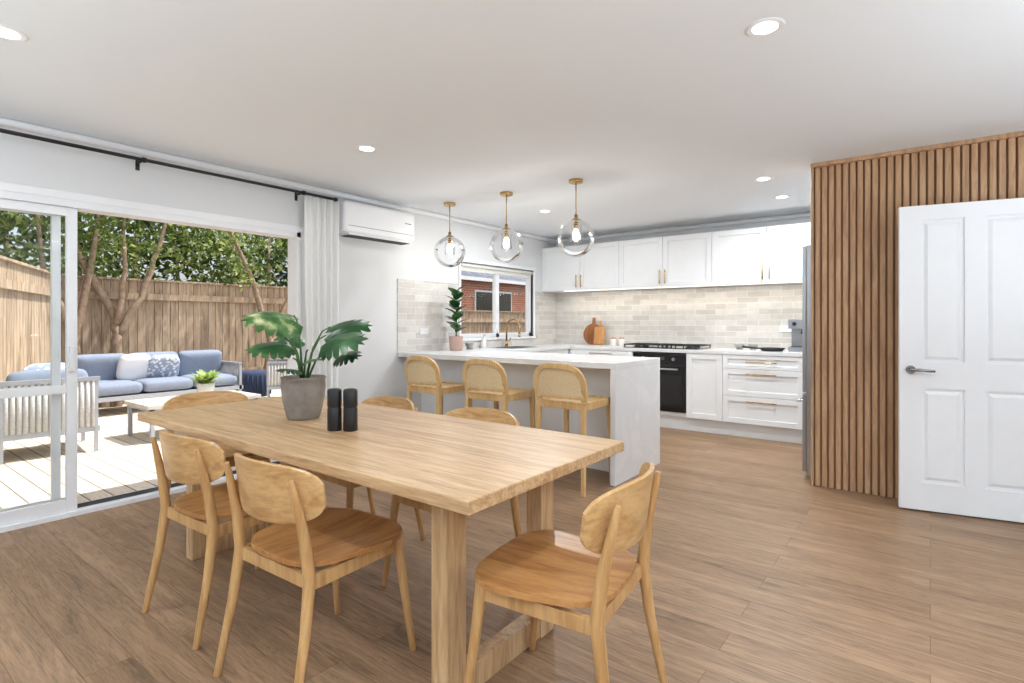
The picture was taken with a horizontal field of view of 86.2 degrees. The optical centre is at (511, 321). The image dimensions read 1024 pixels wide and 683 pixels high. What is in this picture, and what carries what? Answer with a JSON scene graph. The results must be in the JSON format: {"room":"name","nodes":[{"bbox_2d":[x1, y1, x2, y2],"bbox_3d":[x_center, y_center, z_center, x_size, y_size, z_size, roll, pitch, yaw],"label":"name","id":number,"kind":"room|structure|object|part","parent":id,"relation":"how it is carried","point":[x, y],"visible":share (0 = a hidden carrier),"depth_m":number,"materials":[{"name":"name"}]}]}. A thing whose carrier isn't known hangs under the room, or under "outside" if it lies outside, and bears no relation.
{"room":"dining room","nodes":[
{"label":"dining room","id":0,"kind":"room"},
{"bbox_2d":[0,126,555,411],"bbox_3d":[-2.174,0.020,4.368,0.120,2.420,9.100,0,0,37],"label":"wall","id":1,"kind":"structure","parent":0,"point":[369,271],"depth_m":5.06,"materials":[{"name":"paint"}]},
{"bbox_2d":[0,190,300,532],"bbox_3d":[-2.974,0.235,3.338,0.180,2.010,3.590,0,0,37],"label":"sliding door","id":2,"kind":"structure","parent":1,"relation":"in","point":[55,508],"depth_m":3.47,"materials":[{"name":"white metal"}]},
{"bbox_2d":[0,181,305,373],"bbox_3d":[-2.914,0.205,3.289,0.015,2.050,3.695,0,0,37],"label":"trim","id":3,"kind":"structure","parent":1,"relation":"attached to","point":[5,186],"depth_m":3.92,"materials":[{"name":"white paint"}]},
{"bbox_2d":[0,128,337,201],"bbox_3d":[-2.880,-1.080,3.229,0.142,0.080,4.232,0,0,37],"label":"curtain rod","id":4,"kind":"object","parent":1,"relation":"hanging from","point":[138,160],"visible":1,"depth_m":3.74,"materials":[{"name":"black metal"}]},
{"bbox_3d":[-2.880,-1.080,3.229,0.142,0.080,4.232,0,0,37],"label":"rod","id":5,"kind":"part","parent":4,"relation":"part of","materials":[{"name":"black metal"}]},
{"bbox_2d":[0,117,556,242],"bbox_3d":[-2.106,-1.165,4.317,0.050,0.050,9.100,0,0,37],"label":"trim","id":6,"kind":"structure","parent":1,"relation":"attached to","point":[4,122],"depth_m":4.12,"materials":[{"name":"white paint"}]},
{"bbox_2d":[339,200,413,244],"bbox_3d":[-1.301,-0.936,5.243,0.203,0.308,0.830,0,0,37],"label":"air conditioner","id":7,"kind":"object","parent":1,"relation":"attached to","point":[356,220],"visible":0.84,"depth_m":5.12,"materials":[{"name":"white plastic"}]},
{"bbox_2d":[397,279,555,351],"bbox_3d":[-0.266,-0.066,6.754,0.011,0.749,2.967,0,0,37],"label":"backsplash","id":8,"kind":"structure","parent":1,"relation":"attached to","point":[420,304],"depth_m":6.00,"materials":[{"name":"tile"}]},
{"bbox_2d":[420,328,427,333],"bbox_3d":[-0.940,0.095,5.854,0.011,0.070,0.120,0,0,37],"label":"power outlet","id":9,"kind":"object","parent":8,"relation":"attached to","point":[422,330],"visible":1,"depth_m":5.85,"materials":[{"name":"white plastic"}]},
{"bbox_2d":[458,258,535,340],"bbox_3d":[-0.194,-0.260,6.933,0.150,0.960,1.520,0,0,37],"label":"window","id":10,"kind":"structure","parent":1,"relation":"in","point":[466,264],"depth_m":6.93,"materials":[{"name":"white metal"}]},
{"bbox_2d":[304,196,338,397],"bbox_3d":[-1.639,0.073,4.734,0.058,2.275,0.330,0,0,37],"label":"curtain","id":11,"kind":"object","parent":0,"point":[321,216],"depth_m":4.73,"materials":[{"name":"fabric"}]},
{"bbox_2d":[0,0,1023,239],"bbox_3d":[0.681,-1.250,2.249,7.250,0.120,9.600,0,0,37],"label":"ceiling","id":12,"kind":"structure","parent":0,"point":[668,113],"depth_m":2.82,"materials":[{"name":"paint"}]},
{"bbox_2d":[0,24,28,42],"bbox_3d":[-2.083,-1.187,2.247,0.150,0.006,0.150,0,0,37],"label":"recessed light","id":13,"kind":"object","parent":12,"relation":"in","point":[5,34],"visible":1,"depth_m":2.27,"materials":[{"name":"white plastic"}]},
{"bbox_2d":[355,145,377,152],"bbox_3d":[-0.996,-1.187,3.752,0.150,0.006,0.150,0,0,37],"label":"recessed light","id":14,"kind":"object","parent":12,"relation":"in","point":[363,148],"visible":1,"depth_m":3.74,"materials":[{"name":"white plastic"}]},
{"bbox_2d":[434,202,464,266],"bbox_3d":[-0.623,-0.869,5.474,0.310,0.643,0.310,0,0,37],"label":"pendant light","id":15,"kind":"object","parent":12,"relation":"hanging from","point":[449,237],"visible":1,"depth_m":5.43,"materials":[{"name":"clear glass"}]},
{"bbox_2d":[490,191,522,262],"bbox_3d":[-0.051,-0.869,5.037,0.310,0.643,0.310,0,0,37],"label":"pendant light","id":16,"kind":"object","parent":12,"relation":"hanging from","point":[506,230],"visible":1,"depth_m":4.99,"materials":[{"name":"clear glass"}]},
{"bbox_2d":[538,210,551,212],"bbox_3d":[0.356,-1.187,5.866,0.150,0.006,0.150,0,0,37],"label":"recessed light","id":17,"kind":"object","parent":12,"relation":"in","point":[540,211],"visible":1,"depth_m":5.87,"materials":[{"name":"white plastic"}]},
{"bbox_2d":[557,178,594,256],"bbox_3d":[0.536,-0.869,4.587,0.310,0.643,0.310,0,0,37],"label":"pendant light","id":18,"kind":"object","parent":12,"relation":"hanging from","point":[575,181],"visible":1,"depth_m":4.54,"materials":[{"name":"clear glass"}]},
{"bbox_2d":[754,176,772,181],"bbox_3d":[2.090,-1.187,4.545,0.150,0.006,0.150,0,0,37],"label":"recessed light","id":19,"kind":"object","parent":12,"relation":"in","point":[766,178],"visible":1,"depth_m":4.55,"materials":[{"name":"white plastic"}]},
{"bbox_2d":[745,17,785,37],"bbox_3d":[1.022,-1.187,2.209,0.150,0.006,0.150,0,0,37],"label":"recessed light","id":20,"kind":"object","parent":12,"relation":"in","point":[755,29],"visible":1,"depth_m":2.20,"materials":[{"name":"white plastic"}]},
{"bbox_2d":[773,195,790,198],"bbox_3d":[2.566,-1.187,5.200,0.150,0.006,0.150,0,0,37],"label":"recessed light","id":21,"kind":"object","parent":12,"relation":"in","point":[780,196],"visible":1,"depth_m":5.21,"materials":[{"name":"white plastic"}]},
{"bbox_2d":[0,427,1023,682],"bbox_3d":[0.615,1.280,2.236,7.140,0.100,9.300,0,0,37],"label":"floor","id":22,"kind":"structure","parent":0,"point":[760,572],"depth_m":2.46,"materials":[{"name":"brown wood"}]},
{"bbox_2d":[142,429,265,649],"bbox_3d":[-1.228,0.838,2.393,0.506,0.788,0.523,0,0,35],"label":"dining chair","id":23,"kind":"object","parent":22,"relation":"on","point":[186,459],"visible":0.62,"depth_m":2.17,"materials":[{"name":"brown wood"}]},
{"bbox_2d":[162,391,270,492],"bbox_3d":[-1.780,0.838,3.326,0.523,0.788,0.506,0,0,39],"label":"dining chair","id":24,"kind":"object","parent":22,"relation":"on","point":[208,397],"visible":0.29,"depth_m":3.41,"materials":[{"name":"brown wood"}]},
{"bbox_2d":[213,453,415,682],"bbox_3d":[-0.698,0.838,1.975,0.506,0.788,0.523,0,0,35],"label":"dining chair","id":25,"kind":"object","parent":22,"relation":"on","point":[307,535],"visible":1,"depth_m":1.85,"materials":[{"name":"brown wood"}]},
{"bbox_2d":[306,396,424,539],"bbox_3d":[-0.838,0.838,3.051,0.506,0.788,0.523,0,0,39],"label":"dining chair","id":26,"kind":"object","parent":22,"relation":"on","point":[385,401],"visible":0.19,"depth_m":3.09,"materials":[{"name":"brown wood"}]},
{"bbox_2d":[137,397,623,682],"bbox_3d":[-0.760,0.855,2.545,2.340,0.750,0.940,0,0,37],"label":"dining table","id":27,"kind":"object","parent":22,"relation":"on","point":[459,467],"visible":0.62,"depth_m":2.00,"materials":[{"name":"brown wood"}]},
{"bbox_2d":[241,311,372,420],"bbox_3d":[-0.989,0.213,2.710,0.616,0.534,0.386,0,0,4],"label":"monstera","id":28,"kind":"object","parent":27,"relation":"on","point":[303,395],"visible":1,"depth_m":2.66,"materials":[{"name":"plant"}]},
{"bbox_2d":[327,388,341,431],"bbox_3d":[-0.788,0.387,2.427,0.062,0.186,0.062,0,0,37],"label":"pepper grinder","id":29,"kind":"object","parent":27,"relation":"on","point":[334,395],"visible":1,"depth_m":2.40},
{"bbox_2d":[343,388,357,431],"bbox_3d":[-0.716,0.387,2.423,0.062,0.186,0.062,0,0,37],"label":"pepper grinder","id":30,"kind":"object","parent":27,"relation":"on","point":[350,395],"visible":1,"depth_m":2.40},
{"bbox_2d":[404,355,471,414],"bbox_3d":[-0.676,0.762,4.994,0.452,0.937,0.503,0,0,39],"label":"bar stool","id":31,"kind":"object","parent":22,"relation":"on","point":[422,373],"visible":0.73,"depth_m":4.81,"materials":[{"name":"brown wood"}]},
{"bbox_2d":[381,407,521,586],"bbox_3d":[-0.267,0.838,2.615,0.506,0.788,0.523,0,0,37],"label":"dining chair","id":32,"kind":"object","parent":22,"relation":"on","point":[476,413],"visible":0.16,"depth_m":2.63,"materials":[{"name":"brown wood"}]},
{"bbox_2d":[462,359,535,427],"bbox_3d":[-0.111,0.762,4.562,0.452,0.937,0.503,0,0,36],"label":"bar stool","id":33,"kind":"object","parent":22,"relation":"on","point":[483,379],"visible":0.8,"depth_m":4.39,"materials":[{"name":"brown wood"}]},
{"bbox_2d":[398,349,659,485],"bbox_3d":[0.060,0.770,5.172,2.448,0.920,0.850,0,0,37],"label":"base cabinet","id":34,"kind":"object","parent":22,"relation":"on","point":[632,384],"visible":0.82,"depth_m":4.59,"materials":[{"name":"stone"}]},
{"bbox_2d":[445,286,467,350],"bbox_3d":[-0.602,-0.044,5.965,0.288,0.708,0.303,0,0,0],"label":"fiddle leaf fig","id":35,"kind":"object","parent":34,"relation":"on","point":[455,342],"visible":1,"depth_m":5.91,"materials":[{"name":"green plant"}]},
{"bbox_2d":[535,349,567,353],"bbox_3d":[0.046,0.790,6.677,0.598,0.879,1.515,0,0,37],"label":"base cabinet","id":36,"kind":"object","parent":22,"relation":"on","point":[565,351],"visible":0.16,"depth_m":6.85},
{"bbox_2d":[464,462,667,682],"bbox_3d":[0.178,0.838,1.732,0.523,0.788,0.506,0,0,30],"label":"dining chair","id":37,"kind":"object","parent":22,"relation":"on","point":[534,574],"visible":1,"depth_m":1.62,"materials":[{"name":"brown wood"}]},
{"bbox_2d":[533,363,609,496],"bbox_3d":[0.460,0.762,4.125,0.452,0.937,0.503,0,0,37],"label":"bar stool","id":38,"kind":"object","parent":22,"relation":"on","point":[555,385],"visible":0.85,"depth_m":3.95,"materials":[{"name":"brown wood"}]},
{"bbox_2d":[568,349,804,443],"bbox_3d":[2.128,0.790,6.408,4.233,0.879,0.633,0,0,37],"label":"base cabinet","id":39,"kind":"object","parent":22,"relation":"on","point":[749,396],"visible":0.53,"depth_m":5.83,"materials":[{"name":"white wood"}]},
{"bbox_2d":[463,343,801,356],"bbox_3d":[1.675,0.330,5.806,4.222,0.040,2.114,0,0,37],"label":"benchtop","id":40,"kind":"object","parent":39,"relation":"on","point":[540,347],"visible":0.45,"depth_m":6.30,"materials":[{"name":"stone"}]},
{"bbox_2d":[465,343,473,348],"bbox_3d":[-0.482,0.275,6.235,0.110,0.070,0.110,0,0,37],"label":"mortar","id":41,"kind":"object","parent":40,"relation":"on","point":[468,345],"visible":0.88,"depth_m":6.20,"materials":[{"name":"grey ceramic"}]},
{"bbox_2d":[481,335,485,347],"bbox_3d":[-0.339,0.231,6.553,0.060,0.159,0.060,0,0,37],"label":"soap bottle","id":42,"kind":"object","parent":40,"relation":"on","point":[483,341],"visible":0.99,"depth_m":6.53,"materials":[{"name":"white ceramic"}]},
{"bbox_2d":[490,346,534,348],"bbox_3d":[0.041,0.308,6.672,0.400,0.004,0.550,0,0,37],"label":"sink","id":43,"kind":"object","parent":40,"relation":"on","point":[509,347],"visible":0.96,"depth_m":6.58,"materials":[{"name":"silver metal"}]},
{"bbox_2d":[504,319,520,346],"bbox_3d":[0.024,0.133,6.727,0.242,0.348,0.114,0,0,37],"label":"kitchen faucet","id":44,"kind":"object","parent":43,"relation":"on","point":[519,334],"visible":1,"depth_m":6.74,"materials":[{"name":"gold metal"}]},
{"bbox_2d":[583,318,598,343],"bbox_3d":[1.107,0.121,7.473,0.289,0.366,0.085,0,0,37],"label":"chopping board","id":45,"kind":"object","parent":40,"relation":"on","point":[588,334],"visible":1,"depth_m":7.48,"materials":[{"name":"brown wood"}]},
{"bbox_2d":[593,321,605,344],"bbox_3d":[1.184,0.142,7.377,0.160,0.322,0.072,0,0,37],"label":"paddle board","id":46,"kind":"object","parent":40,"relation":"on","point":[599,333],"visible":1,"depth_m":7.37,"materials":[{"name":"brown wood"}]},
{"bbox_2d":[611,338,616,345],"bbox_3d":[1.341,0.258,7.220,0.080,0.105,0.080,0,0,37],"label":"storage jar","id":47,"kind":"object","parent":40,"relation":"on","point":[613,340],"visible":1,"depth_m":7.19,"materials":[{"name":"white ceramic"}]},
{"bbox_2d":[618,338,624,345],"bbox_3d":[1.438,0.258,7.183,0.080,0.105,0.080,0,0,37],"label":"storage jar","id":48,"kind":"object","parent":40,"relation":"on","point":[621,341],"visible":0.95,"depth_m":7.15,"materials":[{"name":"white ceramic"}]},
{"bbox_2d":[624,343,710,349],"bbox_3d":[1.861,0.287,6.583,0.932,0.045,0.480,0,0,37],"label":"gas cooktop","id":49,"kind":"object","parent":40,"relation":"on","point":[637,345],"visible":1,"depth_m":6.46,"materials":[{"name":"black metal"}]},
{"bbox_2d":[734,344,744,348],"bbox_3d":[2.582,0.280,6.208,0.110,0.060,0.110,0,0,37],"label":"ceramic bowl","id":50,"kind":"object","parent":40,"relation":"on","point":[738,346],"visible":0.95,"depth_m":6.17,"materials":[{"name":"white ceramic"}]},
{"bbox_2d":[748,344,757,349],"bbox_3d":[2.705,0.280,6.139,0.110,0.060,0.110,0,0,37],"label":"ceramic bowl","id":51,"kind":"object","parent":40,"relation":"on","point":[750,345],"visible":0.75,"depth_m":6.11,"materials":[{"name":"white ceramic"}]},
{"bbox_2d":[742,346,784,351],"bbox_3d":[2.709,0.282,5.873,0.409,0.056,0.258,0,0,31],"label":"frying pan","id":52,"kind":"object","parent":40,"relation":"on","point":[771,349],"visible":0.97,"depth_m":5.77,"materials":[{"name":"black metal"}]},
{"bbox_2d":[788,319,801,351],"bbox_3d":[3.073,0.140,5.732,0.280,0.340,0.381,0,0,37],"label":"espresso machine","id":53,"kind":"object","parent":40,"relation":"on","point":[795,325],"visible":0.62,"depth_m":5.71,"materials":[{"name":"silver metal"}]},
{"bbox_2d":[633,351,685,412],"bbox_3d":[1.848,0.693,6.558,0.640,0.675,0.576,0,0,37],"label":"oven","id":54,"kind":"object","parent":39,"relation":"in","point":[672,365],"visible":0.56,"depth_m":6.27,"materials":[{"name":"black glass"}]},
{"bbox_2d":[797,245,810,475],"bbox_3d":[2.749,0.315,4.394,0.730,1.830,0.720,0,0,37],"label":"refrigerator","id":55,"kind":"object","parent":22,"relation":"on","point":[805,399],"visible":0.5,"depth_m":4.29,"materials":[{"name":"silver metal"}]},
{"bbox_2d":[898,198,1023,522],"bbox_3d":[2.906,0.232,3.442,0.780,1.973,0.164,0,0,26],"label":"door","id":56,"kind":"structure","parent":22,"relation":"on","point":[961,265],"depth_m":3.46,"materials":[{"name":"white wood"}]},
{"bbox_3d":[2.653,0.310,3.568,0.148,0.054,0.164,0,0,26],"label":"handle","id":57,"kind":"part","parent":56,"relation":"part of","materials":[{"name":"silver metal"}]},
{"bbox_2d":[556,217,810,345],"bbox_3d":[2.336,0.020,6.711,4.440,2.420,0.100,0,0,37],"label":"wall","id":58,"kind":"structure","parent":0,"point":[806,219],"depth_m":6.71,"materials":[{"name":"paint"}]},
{"bbox_2d":[542,222,810,292],"bbox_3d":[2.200,-0.725,6.503,4.234,0.610,0.393,0,0,37],"label":"upper cabinet","id":59,"kind":"object","parent":58,"relation":"attached to","point":[768,255],"visible":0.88,"depth_m":6.44,"materials":[{"name":"white wood"}]},
{"bbox_2d":[556,283,801,349],"bbox_3d":[2.321,-0.057,6.651,4.221,0.732,0.011,0,0,37],"label":"backsplash","id":60,"kind":"structure","parent":58,"relation":"attached to","point":[724,316],"depth_m":6.76,"materials":[{"name":"tile"}]},
{"bbox_2d":[779,326,790,331],"bbox_3d":[3.042,0.075,6.086,0.120,0.070,0.011,0,0,37],"label":"power outlet","id":61,"kind":"object","parent":60,"relation":"attached to","point":[781,328],"visible":0.88,"depth_m":6.09,"materials":[{"name":"white plastic"}]},
{"bbox_2d":[557,212,810,242],"bbox_3d":[2.307,-1.165,6.639,4.240,0.050,0.050,0,0,37],"label":"trim","id":62,"kind":"structure","parent":58,"relation":"attached to","point":[808,214],"depth_m":6.63,"materials":[{"name":"white paint"}]},
{"bbox_3d":[3.628,0.020,3.181,3.300,2.420,0.100,0,0,37],"label":"wall","id":63,"kind":"structure","parent":0,"visible":0},
{"bbox_2d":[810,131,1023,498],"bbox_3d":[3.606,0.020,3.166,3.316,2.420,0.150,0,0,37],"label":"wall panel","id":64,"kind":"object","parent":63,"relation":"attached to","point":[856,201],"visible":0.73,"depth_m":3.91,"materials":[{"name":"brown wood"}]},
{"label":"outside","id":65,"kind":"structure","parent":0,"visible":0},
{"bbox_2d":[0,389,281,508],"bbox_3d":[-4.156,1.315,6.324,5.315,0.110,13.000,0,0,37],"label":"floor","id":66,"kind":"structure","parent":65,"point":[122,463],"depth_m":4.87,"materials":[{"name":"beige wood"}]},
{"bbox_2d":[0,363,99,464],"bbox_3d":[-4.530,0.827,5.315,0.715,0.866,0.740,0,0,43],"label":"armchair","id":67,"kind":"object","parent":66,"relation":"on","point":[21,418],"visible":0.7,"depth_m":5.03,"materials":[{"name":"grey wood"}]},
{"bbox_2d":[77,350,242,402],"bbox_3d":[-5.209,0.854,8.086,0.780,0.811,2.100,0,0,37],"label":"outdoor sofa","id":68,"kind":"object","parent":66,"relation":"on","point":[140,375],"visible":0.81,"depth_m":7.91,"materials":[{"name":"blue fabric"}]},
{"bbox_2d":[124,390,260,442],"bbox_3d":[-3.662,1.065,6.324,0.700,0.390,1.200,0,0,37],"label":"coffee table","id":69,"kind":"object","parent":66,"relation":"on","point":[147,404],"visible":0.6,"depth_m":6.05,"materials":[{"name":"grey wood"}]},
{"bbox_2d":[191,369,225,391],"bbox_3d":[-3.524,0.711,6.299,0.403,0.318,0.386,0,0,37],"label":"potted succulent","id":70,"kind":"object","parent":69,"relation":"on","point":[205,383],"visible":0.94,"depth_m":6.24,"materials":[{"name":"green plant"}]},
{"bbox_2d":[236,370,270,396],"bbox_3d":[-4.424,1.045,9.361,0.561,0.430,0.564,0,0,37],"label":"ottoman","id":71,"kind":"object","parent":66,"relation":"on","point":[253,381],"visible":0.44,"depth_m":9.14,"materials":[{"name":"blue fabric"}]},
{"bbox_2d":[267,359,287,397],"bbox_3d":[-3.634,0.827,9.001,0.715,0.866,0.740,0,0,-23],"label":"armchair","id":72,"kind":"object","parent":66,"relation":"on","point":[273,377],"visible":0.17,"depth_m":8.58,"materials":[{"name":"grey wood"}]},
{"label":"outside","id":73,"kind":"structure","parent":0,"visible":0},
{"bbox_3d":[-11.582,1.640,21.443,35.550,0.180,60.000,0,0,37],"label":"ground","id":74,"kind":"structure","parent":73,"visible":0},
{"bbox_2d":[0,255,49,381],"bbox_3d":[-5.227,0.425,5.542,0.090,2.210,5.184,0,0,-29],"label":"fence","id":75,"kind":"object","parent":74,"relation":"on","point":[24,287],"visible":0.52,"depth_m":6.35,"materials":[{"name":"brown wood"}]},
{"bbox_2d":[0,210,157,354],"bbox_3d":[-6.355,-0.621,7.816,1.668,4.309,2.603,0,0,37],"label":"tree","id":76,"kind":"object","parent":74,"relation":"on","point":[83,301],"visible":0.18,"depth_m":7.76,"materials":[{"name":"green plant"}]},
{"bbox_2d":[42,212,223,406],"bbox_3d":[-5.905,-0.630,8.267,1.542,4.324,3.319,0,0,37],"label":"tree","id":77,"kind":"object","parent":74,"relation":"on","point":[118,329],"visible":0.16,"depth_m":8.18,"materials":[{"name":"green plant"}]},
{"bbox_2d":[0,211,287,323],"bbox_3d":[-6.751,-1.101,9.950,3.005,5.314,12.173,0,0,37],"label":"trees","id":78,"kind":"object","parent":74,"relation":"on","point":[6,239],"visible":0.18,"depth_m":9.93,"materials":[{"name":"green plant"}]},
{"bbox_2d":[61,274,287,406],"bbox_3d":[-4.528,0.425,10.385,0.090,2.210,6.600,0,0,37],"label":"fence","id":79,"kind":"object","parent":74,"relation":"on","point":[175,316],"visible":0.26,"depth_m":9.11,"materials":[{"name":"brown wood"}]},
{"bbox_2d":[174,224,287,369],"bbox_3d":[-4.655,-0.489,10.156,1.571,4.052,3.156,0,0,37],"label":"tree","id":80,"kind":"object","parent":74,"relation":"on","point":[237,243],"visible":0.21,"depth_m":9.77,"materials":[{"name":"green plant"}]},
{"bbox_2d":[276,271,524,312],"bbox_3d":[-1.722,-1.070,24.856,7.070,5.200,15.600,0,0,37],"label":"neighbouring house","id":81,"kind":"structure","parent":74,"relation":"on","point":[477,289],"depth_m":20.55,"materials":[{"name":"brick"}]},
{"bbox_2d":[461,310,524,333],"bbox_3d":[0.271,0.605,16.663,0.090,1.850,9.196,0,0,37],"label":"fence","id":82,"kind":"object","parent":74,"relation":"on","point":[479,321],"visible":0.12,"depth_m":15.45,"materials":[{"name":"brown wood"}]}
]}

